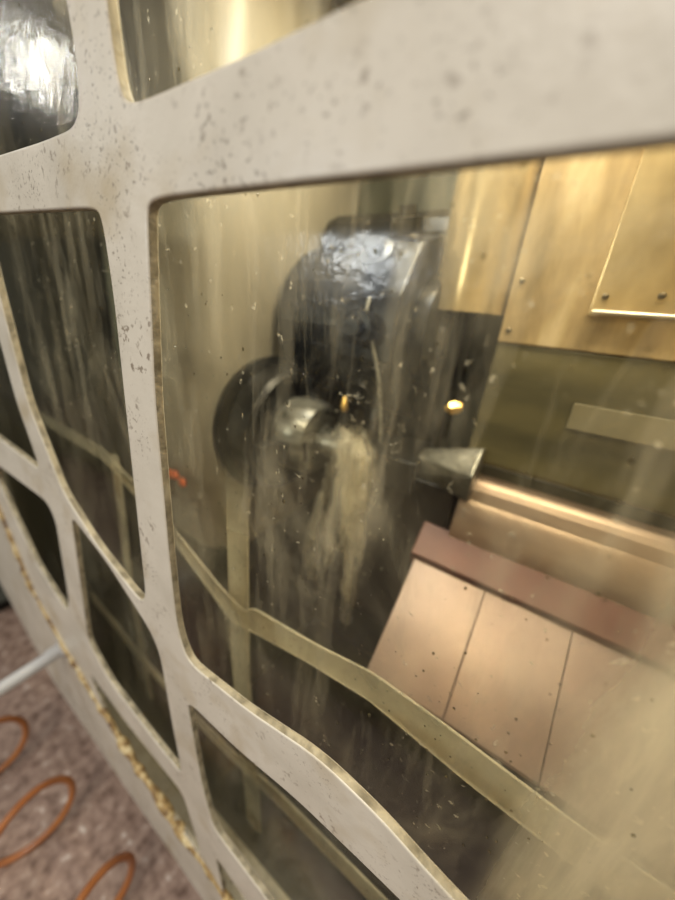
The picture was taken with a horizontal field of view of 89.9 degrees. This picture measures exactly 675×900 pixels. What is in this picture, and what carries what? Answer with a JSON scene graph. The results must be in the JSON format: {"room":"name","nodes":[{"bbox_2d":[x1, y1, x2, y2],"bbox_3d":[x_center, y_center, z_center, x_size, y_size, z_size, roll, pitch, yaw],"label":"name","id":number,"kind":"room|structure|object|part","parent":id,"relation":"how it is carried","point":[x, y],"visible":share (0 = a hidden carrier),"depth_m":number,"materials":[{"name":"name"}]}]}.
{"room":"factory workshop","nodes":[
{"label":"factory workshop","id":0,"kind":"room"},
{"bbox_2d":[0,606,202,899],"bbox_3d":[-1.415,1.342,0.404,10.000,0.050,8.000,18,25,29],"label":"floor","id":1,"kind":"structure","parent":0,"point":[103,821],"depth_m":1.05,"materials":[{"name":"brown carpet"}]},
{"bbox_2d":[0,583,11,611],"bbox_3d":[-1.544,-0.297,1.839,0.700,1.900,1.400,18,25,29],"label":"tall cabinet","id":2,"kind":"object","parent":1,"relation":"on","point":[5,603],"visible":0.02,"depth_m":1.63,"materials":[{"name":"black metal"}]},
{"bbox_2d":[0,715,135,899],"bbox_3d":[-0.830,1.035,0.891,1.224,0.266,0.266,17,24,25],"label":"air hose","id":3,"kind":"object","parent":1,"relation":"on","point":[128,857],"visible":1,"depth_m":0.93,"materials":[{"name":"orange rubber"}]},
{"bbox_2d":[0,0,674,899],"bbox_3d":[0.037,0.153,0.778,2.640,2.150,0.800,18,25,29],"label":"window glass","id":4,"kind":"object","parent":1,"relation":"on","point":[479,452],"visible":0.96,"depth_m":0.72,"materials":[{"name":"clear glass"}]},
{"bbox_2d":[114,620,369,888],"bbox_3d":[-0.249,0.721,0.818,1.402,0.119,0.004,18,25,29],"label":"bar","id":5,"kind":"object","parent":4,"relation":"attached to","point":[358,880],"visible":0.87,"depth_m":0.66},
{"bbox_2d":[213,356,334,486],"bbox_3d":[-0.111,-0.048,0.838,0.185,0.340,0.340,18,25,29],"label":"wheel","id":6,"kind":"object","parent":4,"relation":"attached to","point":[247,408],"visible":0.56,"depth_m":0.75,"materials":[{"name":"black metal"}]},
{"bbox_2d":[270,396,356,473],"bbox_3d":[-0.040,-0.024,0.797,0.164,0.184,0.184,18,25,29],"label":"wheel hub","id":7,"kind":"object","parent":6,"relation":"attached to","point":[317,429],"visible":0.9,"depth_m":0.75,"materials":[{"name":"silver metal"}]},
{"bbox_2d":[257,626,336,674],"bbox_3d":[-0.239,0.207,0.642,1.502,0.244,0.004,18,25,29],"label":"bar","id":8,"kind":"object","parent":4,"relation":"attached to","point":[287,647],"visible":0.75,"depth_m":0.59,"materials":[{"name":"beige metal"}]},
{"bbox_2d":[0,0,674,899],"bbox_3d":[-0.385,0.147,0.563,2.105,2.005,0.011,18,25,29],"label":"window frame","id":9,"kind":"structure","parent":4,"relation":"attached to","point":[367,90],"depth_m":0.27,"materials":[{"name":"beige paint"}]},
{"bbox_2d":[3,469,16,507],"bbox_3d":[-1.199,-0.300,1.040,0.040,1.640,0.094,18,25,29],"label":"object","id":10,"kind":"object","parent":9,"relation":"attached to","point":[5,476],"visible":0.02,"depth_m":1.24,"materials":[{"name":"beige paint"}]},
{"bbox_2d":[0,508,233,899],"bbox_3d":[-0.362,0.676,0.716,1.485,0.717,0.026,18,25,29],"label":"bead","id":11,"kind":"object","parent":9,"relation":"attached to","point":[162,802],"visible":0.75,"depth_m":0.86},
{"bbox_2d":[100,687,290,899],"bbox_3d":[-0.278,1.044,0.850,1.700,0.030,0.094,18,25,29],"label":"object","id":12,"kind":"object","parent":9,"relation":"attached to","point":[156,773],"visible":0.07,"depth_m":0.94,"materials":[{"name":"beige paint"}]},
{"bbox_2d":[44,10,674,899],"bbox_3d":[-0.377,0.134,0.570,2.000,1.840,0.104,18,25,29],"label":"door","id":13,"kind":"structure","parent":4,"relation":"attached to","point":[593,819],"depth_m":0.28,"materials":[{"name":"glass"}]},
{"bbox_2d":[0,653,61,696],"bbox_3d":[-0.902,0.748,0.873,0.036,0.301,0.369,17,24,26],"label":"pipe","id":14,"kind":"object","parent":13,"relation":"attached to","point":[16,678],"visible":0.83,"depth_m":0.90,"materials":[{"name":"white metal"}]},
{"bbox_2d":[22,20,666,885],"bbox_3d":[-0.121,0.025,0.423,0.906,0.820,0.002,18,25,29],"label":"droplet","id":15,"kind":"object","parent":13,"relation":"attached to","point":[306,20],"visible":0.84,"depth_m":0.35,"materials":[{"name":"liquid"}]},
{"bbox_3d":[0.138,0.025,0.817,0.140,0.099,0.100,18,25,29],"label":"tool holder arm","id":16,"kind":"part","parent":4,"relation":"part of","materials":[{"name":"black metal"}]},
{"bbox_3d":[0.186,0.341,0.678,0.149,0.184,0.215,18,25,29],"label":"plate","id":17,"kind":"part","parent":4,"relation":"part of","materials":[{"name":"metal"}]},
{"bbox_3d":[0.311,0.383,0.606,0.149,0.184,0.215,18,25,29],"label":"plate","id":18,"kind":"part","parent":4,"relation":"part of","materials":[{"name":"metal"}]},
{"bbox_3d":[0.813,-0.346,0.290,1.115,0.618,0.030,18,25,29],"label":"panel","id":19,"kind":"part","parent":4,"relation":"part of","materials":[{"name":"metal"}]},
{"bbox_3d":[0.436,0.424,0.534,0.149,0.184,0.215,18,25,29],"label":"plate","id":20,"kind":"part","parent":4,"relation":"part of","materials":[{"name":"metal"}]},
{"bbox_3d":[0.860,-0.350,0.233,0.985,0.560,0.009,18,25,29],"label":"overlap plate","id":21,"kind":"part","parent":4,"relation":"part of","materials":[{"name":"metal"}]},
{"bbox_3d":[0.832,-0.094,0.326,0.980,0.007,0.007,18,25,29],"label":"polished edge rod","id":22,"kind":"part","parent":4,"relation":"part of","materials":[{"name":"metal"}]}
]}

